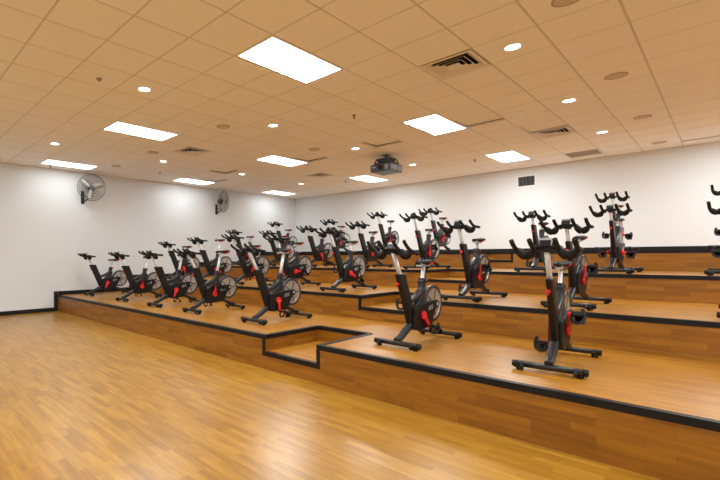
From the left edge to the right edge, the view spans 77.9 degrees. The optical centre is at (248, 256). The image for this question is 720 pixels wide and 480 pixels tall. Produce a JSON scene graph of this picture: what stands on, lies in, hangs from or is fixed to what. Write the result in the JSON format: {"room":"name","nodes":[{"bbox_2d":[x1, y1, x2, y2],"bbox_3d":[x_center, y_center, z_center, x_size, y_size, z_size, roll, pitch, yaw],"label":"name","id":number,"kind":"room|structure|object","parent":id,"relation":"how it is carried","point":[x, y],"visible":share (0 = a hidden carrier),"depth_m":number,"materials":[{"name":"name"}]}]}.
{"room":"gym","nodes":[
{"label":"gym","id":0,"kind":"room"},
{"bbox_2d":[0,162,295,311],"bbox_3d":[-5.231,-0.649,10.773,19.200,4.350,0.150,0,0,-42],"label":"wall","id":1,"kind":"structure","parent":0,"point":[45,225],"depth_m":11.65,"materials":[{"name":"white paint"}]},
{"bbox_2d":[77,174,105,203],"bbox_3d":[-4.161,-1.775,11.369,0.703,0.771,0.304,0,0,-19],"label":"wall fan","id":2,"kind":"object","parent":1,"relation":"attached to","point":[91,188],"visible":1,"depth_m":11.30,"materials":[{"name":"metal"}]},
{"bbox_2d":[0,252,270,315],"bbox_3d":[-5.170,0.633,10.712,18.900,1.544,0.014,0,0,-42],"label":"baseboard","id":3,"kind":"structure","parent":1,"relation":"attached to","point":[56,293],"depth_m":10.96,"materials":[{"name":"black plastic"}]},
{"bbox_2d":[215,191,228,214],"bbox_3d":[-0.836,-1.781,14.289,0.639,0.771,0.440,0,0,-42],"label":"wall fan","id":4,"kind":"object","parent":1,"relation":"attached to","point":[222,201],"visible":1,"depth_m":14.27,"materials":[{"name":"metal"}]},
{"bbox_2d":[0,311,662,479],"bbox_3d":[0.692,1.437,4.121,18.900,0.120,17.650,0,0,-42],"label":"floor","id":5,"kind":"structure","parent":0,"point":[81,398],"depth_m":3.45,"materials":[{"name":"brown wood"}]},
{"bbox_2d":[58,291,719,479],"bbox_3d":[1.749,1.164,5.062,2.068,0.414,17.650,0,0,-42],"label":"tier","id":6,"kind":"object","parent":5,"relation":"on","point":[657,416],"visible":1,"depth_m":3.71,"materials":[{"name":"brown wood"}]},
{"bbox_2d":[78,253,129,295],"bbox_3d":[-3.690,0.451,11.004,1.232,1.076,0.516,0,0,-41],"label":"exercise bike","id":7,"kind":"object","parent":6,"relation":"on","point":[118,278],"visible":0.99,"depth_m":11.01,"materials":[{"name":"black paint"}]},
{"bbox_2d":[108,252,166,301],"bbox_3d":[-2.471,0.441,9.629,1.238,1.086,0.516,0,0,-42],"label":"exercise bike","id":8,"kind":"object","parent":6,"relation":"on","point":[145,284],"visible":0.94,"depth_m":9.59,"materials":[{"name":"black paint"}]},
{"bbox_2d":[138,250,199,307],"bbox_3d":[-1.529,0.431,8.565,1.243,1.096,0.516,0,0,-41],"label":"exercise bike","id":9,"kind":"object","parent":6,"relation":"on","point":[179,287],"visible":0.98,"depth_m":8.53,"materials":[{"name":"black paint"}]},
{"bbox_2d":[173,248,244,313],"bbox_3d":[-0.691,0.417,7.613,1.255,1.116,0.516,0,0,-42],"label":"exercise bike","id":10,"kind":"object","parent":6,"relation":"on","point":[219,289],"visible":1,"depth_m":7.59,"materials":[{"name":"black paint"}]},
{"bbox_2d":[230,243,311,324],"bbox_3d":[0.355,0.392,6.429,1.265,1.156,0.516,0,0,-42],"label":"exercise bike","id":11,"kind":"object","parent":6,"relation":"on","point":[278,296],"visible":1,"depth_m":6.39,"materials":[{"name":"black paint"}]},
{"bbox_2d":[366,240,461,351],"bbox_3d":[1.855,0.397,4.766,1.232,1.131,0.516,0,0,-41],"label":"exercise bike","id":12,"kind":"object","parent":6,"relation":"on","point":[421,308],"visible":1,"depth_m":4.66,"materials":[{"name":"black paint"}]},
{"bbox_2d":[509,238,601,378],"bbox_3d":[2.720,0.405,3.778,0.516,1.106,1.249,0,0,44],"label":"exercise bike","id":13,"kind":"object","parent":6,"relation":"on","point":[561,317],"visible":1,"depth_m":3.60,"materials":[{"name":"black paint"}]},
{"bbox_2d":[135,276,719,361],"bbox_3d":[3.303,0.981,6.444,2.108,0.766,17.650,0,0,-42],"label":"tier","id":14,"kind":"object","parent":5,"relation":"on","point":[673,329],"visible":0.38,"depth_m":5.07,"materials":[{"name":"brown wood"}]},
{"bbox_2d":[158,241,199,278],"bbox_3d":[-1.827,0.115,11.682,1.204,1.026,0.516,0,0,-41],"label":"exercise bike","id":15,"kind":"object","parent":14,"relation":"on","point":[186,266],"visible":0.7,"depth_m":11.61,"materials":[{"name":"black paint"}]},
{"bbox_2d":[187,237,237,281],"bbox_3d":[-0.881,0.081,10.592,1.238,1.086,0.516,0,0,-42],"label":"exercise bike","id":16,"kind":"object","parent":14,"relation":"on","point":[226,262],"visible":0.77,"depth_m":10.55,"materials":[{"name":"black paint"}]},
{"bbox_2d":[221,234,275,284],"bbox_3d":[0.015,0.066,9.576,1.249,1.106,0.516,0,0,-41],"label":"exercise bike","id":17,"kind":"object","parent":14,"relation":"on","point":[262,262],"visible":0.8,"depth_m":9.50,"materials":[{"name":"black paint"}]},
{"bbox_2d":[262,234,320,285],"bbox_3d":[0.873,0.097,8.640,1.210,1.036,0.516,0,0,-41],"label":"exercise bike","id":18,"kind":"object","parent":14,"relation":"on","point":[300,267],"visible":0.91,"depth_m":8.65,"materials":[{"name":"black paint"}]},
{"bbox_2d":[313,227,376,292],"bbox_3d":[1.731,0.058,7.645,1.249,1.106,0.516,0,0,-42],"label":"exercise bike","id":19,"kind":"object","parent":14,"relation":"on","point":[354,269],"visible":1,"depth_m":7.60,"materials":[{"name":"black paint"}]},
{"bbox_2d":[436,219,507,301],"bbox_3d":[3.160,0.061,6.046,1.238,1.086,0.516,0,0,-42],"label":"exercise bike","id":20,"kind":"object","parent":14,"relation":"on","point":[477,271],"visible":1,"depth_m":5.93,"materials":[{"name":"black paint"}]},
{"bbox_2d":[539,218,611,310],"bbox_3d":[3.955,0.087,5.177,1.204,1.026,0.516,0,0,-42],"label":"exercise bike","id":21,"kind":"object","parent":14,"relation":"on","point":[578,272],"visible":0.91,"depth_m":5.04,"materials":[{"name":"black paint"}]},
{"bbox_2d":[199,264,719,303],"bbox_3d":[4.853,0.803,7.822,2.058,1.106,17.650,0,0,-42],"label":"tier","id":22,"kind":"object","parent":5,"relation":"on","point":[667,286],"visible":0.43,"depth_m":6.62,"materials":[{"name":"brown wood"}]},
{"bbox_2d":[225,229,260,265],"bbox_3d":[-0.083,-0.253,12.907,1.227,1.066,0.516,0,0,-42],"label":"exercise bike","id":23,"kind":"object","parent":22,"relation":"on","point":[246,256],"visible":0.44,"depth_m":12.73,"materials":[{"name":"black paint"}]},
{"bbox_2d":[259,230,294,266],"bbox_3d":[0.869,-0.213,11.874,1.176,0.976,0.516,0,0,-41],"label":"exercise bike","id":24,"kind":"object","parent":22,"relation":"on","point":[289,255],"visible":0.61,"depth_m":11.75,"materials":[{"name":"black paint"}]},
{"bbox_2d":[296,225,335,266],"bbox_3d":[1.773,-0.242,10.836,1.204,1.026,0.516,0,0,-42],"label":"exercise bike","id":25,"kind":"object","parent":22,"relation":"on","point":[322,252],"visible":0.92,"depth_m":10.77,"materials":[{"name":"black paint"}]},
{"bbox_2d":[345,221,392,267],"bbox_3d":[2.739,-0.252,9.745,1.210,1.036,0.516,0,0,-42],"label":"exercise bike","id":26,"kind":"object","parent":22,"relation":"on","point":[368,255],"visible":0.76,"depth_m":9.63,"materials":[{"name":"black paint"}]},
{"bbox_2d":[399,212,450,269],"bbox_3d":[3.601,-0.296,8.741,1.255,1.116,0.516,0,0,-42],"label":"exercise bike","id":27,"kind":"object","parent":22,"relation":"on","point":[430,249],"visible":0.84,"depth_m":8.65,"materials":[{"name":"black paint"}]},
{"bbox_2d":[513,210,566,271],"bbox_3d":[4.947,-0.243,7.277,1.187,0.996,0.516,0,0,-42],"label":"exercise bike","id":28,"kind":"object","parent":22,"relation":"on","point":[539,256],"visible":0.59,"depth_m":7.08,"materials":[{"name":"black paint"}]},
{"bbox_2d":[588,203,643,273],"bbox_3d":[5.603,-0.251,6.535,1.193,1.006,0.516,0,0,-42],"label":"exercise bike","id":29,"kind":"object","parent":22,"relation":"on","point":[616,252],"visible":0.95,"depth_m":6.38,"materials":[{"name":"black paint"}]},
{"bbox_2d":[704,201,719,275],"bbox_3d":[6.408,-0.230,5.651,1.165,0.956,0.516,0,0,-41],"label":"exercise bike","id":30,"kind":"object","parent":22,"relation":"on","point":[715,253],"visible":1,"depth_m":5.51,"materials":[{"name":"black paint"}]},
{"bbox_2d":[248,249,719,271],"bbox_3d":[6.684,0.622,9.450,2.858,1.451,17.650,0,0,-42],"label":"tier","id":31,"kind":"object","parent":5,"relation":"on","point":[700,260],"visible":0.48,"depth_m":7.68,"materials":[{"name":"brown wood"}]},
{"bbox_2d":[267,221,302,253],"bbox_3d":[1.231,-0.610,14.479,1.232,1.076,0.516,0,0,-42],"label":"exercise bike","id":32,"kind":"object","parent":31,"relation":"on","point":[292,239],"visible":0.56,"depth_m":14.49,"materials":[{"name":"black paint"}]},
{"bbox_2d":[320,219,356,252],"bbox_3d":[2.695,-0.582,12.861,1.193,1.006,0.516,0,0,-42],"label":"exercise bike","id":33,"kind":"object","parent":31,"relation":"on","point":[340,242],"visible":0.81,"depth_m":12.82,"materials":[{"name":"black paint"}]},
{"bbox_2d":[367,211,406,251],"bbox_3d":[3.756,-0.627,11.634,1.238,1.086,0.516,0,0,-41],"label":"exercise bike","id":34,"kind":"object","parent":31,"relation":"on","point":[390,235],"visible":0.77,"depth_m":11.53,"materials":[{"name":"black paint"}]},
{"bbox_2d":[418,207,459,251],"bbox_3d":[4.705,-0.622,10.574,1.226,1.066,0.516,0,0,-41],"label":"exercise bike","id":35,"kind":"object","parent":31,"relation":"on","point":[443,239],"visible":0.73,"depth_m":10.50,"materials":[{"name":"black paint"}]},
{"bbox_2d":[595,191,638,250],"bbox_3d":[6.934,-0.628,8.070,1.221,1.056,0.516,0,0,-42],"label":"exercise bike","id":36,"kind":"object","parent":31,"relation":"on","point":[628,236],"visible":0.67,"depth_m":7.87,"materials":[{"name":"black paint"}]},
{"bbox_2d":[708,185,719,248],"bbox_3d":[7.898,-0.622,6.995,1.210,1.036,0.516,0,0,-42],"label":"exercise bike","id":37,"kind":"object","parent":31,"relation":"on","point":[716,193],"visible":0.94,"depth_m":6.85,"materials":[{"name":"black paint"}]},
{"bbox_2d":[216,60,502,172],"bbox_3d":[0.672,-2.778,4.121,18.900,0.150,17.650,0,0,-42],"label":"ceiling slab","id":38,"kind":"structure","parent":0,"point":[485,60],"depth_m":10.41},
{"bbox_2d":[0,0,719,198],"bbox_3d":[0.674,-2.261,4.121,18.900,0.016,17.650,0,0,-42],"label":"ceiling","id":39,"kind":"structure","parent":0,"point":[319,29],"depth_m":5.65,"materials":[{"name":"tile"}]},
{"bbox_2d":[94,75,104,81],"bbox_3d":[-1.866,-2.218,5.356,0.100,0.055,0.100,0,0,-42],"label":"sensor","id":40,"kind":"object","parent":39,"relation":"attached to","point":[99,78],"visible":1,"depth_m":5.33,"materials":[{"name":"white plastic"}]},
{"bbox_2d":[137,86,150,91],"bbox_3d":[-1.398,-2.242,5.747,0.183,0.010,0.183,0,0,-42],"label":"recessed light","id":41,"kind":"object","parent":39,"relation":"in","point":[141,88],"visible":1,"depth_m":5.75,"materials":[{"name":"white plastic"}]},
{"bbox_2d":[217,124,229,128],"bbox_3d":[-0.435,-2.245,7.419,0.229,0.007,0.229,0,0,-42],"label":"ceiling speaker","id":42,"kind":"object","parent":39,"relation":"attached to","point":[222,126],"visible":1,"depth_m":7.41,"materials":[{"name":"plastic"}]},
{"bbox_2d":[217,125,228,127],"bbox_3d":[-0.435,-2.246,7.419,0.207,0.005,0.207,0,0,-42],"label":"grille","id":43,"kind":"object","parent":42,"relation":"attached to","point":[218,126],"depth_m":7.41,"materials":[{"name":"metal"}]},
{"bbox_2d":[0,0,719,193],"bbox_3d":[0.674,-2.270,4.121,18.900,0.026,17.650,0,0,-42],"label":"grid","id":44,"kind":"object","parent":39,"relation":"attached to","point":[57,1],"visible":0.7,"depth_m":5.46,"materials":[{"name":"white metal"}]},
{"bbox_2d":[40,159,97,169],"bbox_3d":[-4.361,-2.268,10.459,1.196,0.081,0.586,0,0,-42],"label":"panel light","id":45,"kind":"object","parent":44,"relation":"attached to","point":[48,161],"visible":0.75,"depth_m":10.44,"materials":[{"name":"white plastic"}]},
{"bbox_2d":[103,121,178,140],"bbox_3d":[-1.930,-2.280,7.723,1.196,0.081,0.586,0,0,-42],"label":"panel light","id":46,"kind":"object","parent":44,"relation":"attached to","point":[121,127],"visible":0.68,"depth_m":7.71,"materials":[{"name":"white plastic"}]},
{"bbox_2d":[175,147,210,155],"bbox_3d":[-1.195,-2.298,9.192,0.584,0.132,0.584,0,0,-42],"label":"air diffuser","id":47,"kind":"object","parent":44,"relation":"attached to","point":[192,151],"visible":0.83,"depth_m":9.22,"materials":[{"name":"metal"}]},
{"bbox_2d":[172,178,215,184],"bbox_3d":[-1.626,-2.282,12.890,1.196,0.081,0.586,0,0,-42],"label":"panel light","id":48,"kind":"object","parent":44,"relation":"attached to","point":[185,180],"visible":0.74,"depth_m":12.89,"materials":[{"name":"white plastic"}]},
{"bbox_2d":[204,177,223,180],"bbox_3d":[-0.993,-2.289,12.637,0.584,0.040,0.584,0,0,-42],"label":"tile","id":49,"kind":"structure","parent":44,"relation":"attached to","point":[212,178],"depth_m":12.75,"materials":[{"name":"beige tile"}]},
{"bbox_2d":[212,168,234,171],"bbox_3d":[-0.638,-2.291,11.320,0.584,0.040,0.584,0,0,-42],"label":"tile","id":50,"kind":"structure","parent":44,"relation":"on","point":[220,169],"depth_m":11.42,"materials":[{"name":"beige tile"}]},
{"bbox_2d":[262,190,295,195],"bbox_3d":[1.110,-2.295,15.322,1.196,0.081,0.586,0,0,-42],"label":"panel light","id":51,"kind":"object","parent":44,"relation":"attached to","point":[273,191],"visible":0.62,"depth_m":15.41,"materials":[{"name":"white plastic"}]},
{"bbox_2d":[264,191,293,194],"bbox_3d":[1.110,-2.267,15.322,1.156,0.010,0.546,0,0,-42],"label":"diffuser","id":52,"kind":"object","parent":51,"relation":"attached to","point":[270,192],"depth_m":15.40,"materials":[{"name":"white"}]},
{"bbox_2d":[255,155,307,166],"bbox_3d":[0.806,-2.293,10.155,1.196,0.081,0.586,0,0,-42],"label":"panel light","id":53,"kind":"object","parent":44,"relation":"attached to","point":[273,158],"visible":0.76,"depth_m":10.12,"materials":[{"name":"white plastic"}]},
{"bbox_2d":[236,35,342,83],"bbox_3d":[0.501,-2.292,4.988,1.196,0.081,0.586,0,0,-42],"label":"panel light","id":54,"kind":"object","parent":44,"relation":"attached to","point":[273,52],"visible":0.71,"depth_m":4.94,"materials":[{"name":"glowing white plastic diffuser"}]},
{"bbox_2d":[298,154,323,159],"bbox_3d":[1.439,-2.301,9.901,0.584,0.040,0.584,0,0,-42],"label":"tile","id":55,"kind":"structure","parent":44,"relation":"attached to","point":[312,156],"depth_m":9.96,"materials":[{"name":"beige tile"}]},
{"bbox_2d":[307,173,333,177],"bbox_3d":[1.996,-2.314,12.029,0.584,0.132,0.584,0,0,-42],"label":"air diffuser","id":56,"kind":"object","parent":44,"relation":"attached to","point":[318,175],"visible":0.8,"depth_m":12.05,"materials":[{"name":"metal"}]},
{"bbox_2d":[351,175,386,182],"bbox_3d":[3.541,-2.307,12.586,1.196,0.081,0.586,0,0,-42],"label":"panel light","id":57,"kind":"object","parent":44,"relation":"attached to","point":[367,177],"visible":0.71,"depth_m":12.54,"materials":[{"name":"white plastic"}]},
{"bbox_2d":[365,137,398,144],"bbox_3d":[2.655,-2.307,8.534,0.584,0.040,0.584,0,0,-42],"label":"tile","id":58,"kind":"structure","parent":44,"relation":"on","point":[384,140],"depth_m":8.59,"materials":[{"name":"beige tile"}]},
{"bbox_2d":[402,113,465,134],"bbox_3d":[3.237,-2.305,7.419,1.196,0.081,0.586,0,0,-42],"label":"panel light","id":59,"kind":"object","parent":44,"relation":"attached to","point":[434,119],"visible":0.69,"depth_m":7.39,"materials":[{"name":"white plastic"}]},
{"bbox_2d":[420,49,489,79],"bbox_3d":[2.452,-2.316,5.089,0.584,0.132,0.584,0,0,-42],"label":"air diffuser","id":60,"kind":"object","parent":44,"relation":"attached to","point":[468,60],"visible":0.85,"depth_m":5.13,"materials":[{"name":"metal"}]},
{"bbox_2d":[456,112,501,125],"bbox_3d":[3.870,-2.309,7.166,0.584,0.030,0.584,0,0,-42],"label":"tile","id":61,"kind":"structure","parent":44,"relation":"attached to","point":[490,116],"depth_m":7.19,"materials":[{"name":"beige tile"}]},
{"bbox_2d":[485,150,530,162],"bbox_3d":[5.973,-2.319,9.851,1.196,0.081,0.586,0,0,-42],"label":"panel light","id":62,"kind":"object","parent":44,"relation":"attached to","point":[513,153],"visible":0.67,"depth_m":9.82,"materials":[{"name":"white plastic"}]},
{"bbox_2d":[521,119,566,131],"bbox_3d":[5.187,-2.310,7.520,0.584,0.028,0.584,0,0,-42],"label":"tile","id":63,"kind":"structure","parent":44,"relation":"attached to","point":[553,123],"depth_m":7.54,"materials":[{"name":"beige tile"}]},
{"bbox_2d":[531,126,575,138],"bbox_3d":[5.643,-2.332,7.926,0.584,0.132,0.584,0,0,-42],"label":"air diffuser","id":64,"kind":"object","parent":44,"relation":"attached to","point":[563,130],"visible":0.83,"depth_m":7.95,"materials":[{"name":"metal"}]},
{"bbox_2d":[565,149,601,157],"bbox_3d":[7.467,-2.289,9.546,0.588,0.012,0.588,0,0,-42],"label":"panel","id":65,"kind":"object","parent":44,"relation":"attached to","point":[593,151],"visible":1,"depth_m":9.53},
{"bbox_2d":[681,130,719,140],"bbox_3d":[8.683,-2.322,8.179,0.584,0.020,0.584,0,0,-42],"label":"tile","id":66,"kind":"structure","parent":44,"relation":"attached to","point":[714,133],"depth_m":8.22,"materials":[{"name":"beige tile"}]},
{"bbox_2d":[371,154,401,175],"bbox_3d":[3.087,-2.070,9.612,0.580,0.390,0.486,0,0,-42],"label":"projector","id":67,"kind":"object","parent":39,"relation":"hanging from","point":[387,166],"visible":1,"depth_m":9.49,"materials":[{"name":"black plastic"}]},
{"bbox_2d":[503,43,522,50],"bbox_3d":[2.857,-2.263,4.633,0.183,0.010,0.183,0,0,-42],"label":"recessed light","id":68,"kind":"object","parent":39,"relation":"in","point":[514,46],"visible":1,"depth_m":4.63,"materials":[{"name":"white plastic"}]},
{"bbox_2d":[551,0,578,6],"bbox_3d":[2.807,-2.261,3.772,0.229,0.007,0.229,0,0,-42],"label":"ceiling speaker","id":69,"kind":"object","parent":39,"relation":"attached to","point":[555,3],"visible":1,"depth_m":3.82,"materials":[{"name":"plastic"}]},
{"bbox_2d":[561,98,576,102],"bbox_3d":[4.681,-2.272,6.254,0.183,0.010,0.183,0,0,-42],"label":"recessed light","id":70,"kind":"object","parent":39,"relation":"in","point":[570,99],"visible":1,"depth_m":6.24,"materials":[{"name":"white plastic"}]},
{"bbox_2d":[604,72,627,79],"bbox_3d":[4.630,-2.270,5.393,0.229,0.007,0.229,0,0,-42],"label":"ceiling speaker","id":71,"kind":"object","parent":39,"relation":"attached to","point":[617,75],"visible":1,"depth_m":5.38,"materials":[{"name":"plastic"}]},
{"bbox_2d":[606,73,626,78],"bbox_3d":[4.630,-2.271,5.393,0.207,0.005,0.207,0,0,-42],"label":"grille","id":72,"kind":"object","parent":71,"relation":"attached to","point":[615,75],"depth_m":5.38,"materials":[{"name":"metal"}]},
{"bbox_2d":[633,115,651,118],"bbox_3d":[6.454,-2.279,7.014,0.229,0.007,0.229,0,0,-42],"label":"ceiling speaker","id":73,"kind":"object","parent":39,"relation":"attached to","point":[641,116],"visible":1,"depth_m":7.03,"materials":[{"name":"fabric"}]},
{"bbox_2d":[651,141,666,143],"bbox_3d":[8.278,-2.288,8.635,0.229,0.007,0.229,0,0,-42],"label":"ceiling speaker","id":74,"kind":"object","parent":39,"relation":"attached to","point":[659,142],"visible":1,"depth_m":8.62,"materials":[{"name":"fabric"}]},
{"bbox_2d":[296,141,719,251],"bbox_3d":[7.801,-0.713,10.449,0.150,4.350,17.650,0,0,-42],"label":"wall","id":75,"kind":"structure","parent":0,"point":[668,189],"depth_m":10.54,"materials":[{"name":"white paint"}]},
{"bbox_2d":[2,141,716,198],"bbox_3d":[0.674,-2.252,4.121,18.899,0.003,17.649,0,0,-42],"label":"trim","id":76,"kind":"structure","parent":75,"relation":"attached to","point":[715,141],"depth_m":11.67,"materials":[{"name":"white"}]},
{"bbox_2d":[299,246,707,253],"bbox_3d":[7.747,-0.153,10.389,0.014,0.100,17.636,0,0,-42],"label":"baseboard","id":77,"kind":"structure","parent":75,"relation":"attached to","point":[659,247],"depth_m":9.39,"materials":[{"name":"black plastic"}]},
{"bbox_2d":[517,174,535,187],"bbox_3d":[7.160,-1.935,11.035,0.020,0.300,0.430,0,0,-42],"label":"air vent","id":78,"kind":"object","parent":75,"relation":"in","point":[526,180],"visible":1,"depth_m":11.04,"materials":[{"name":"black metal"}]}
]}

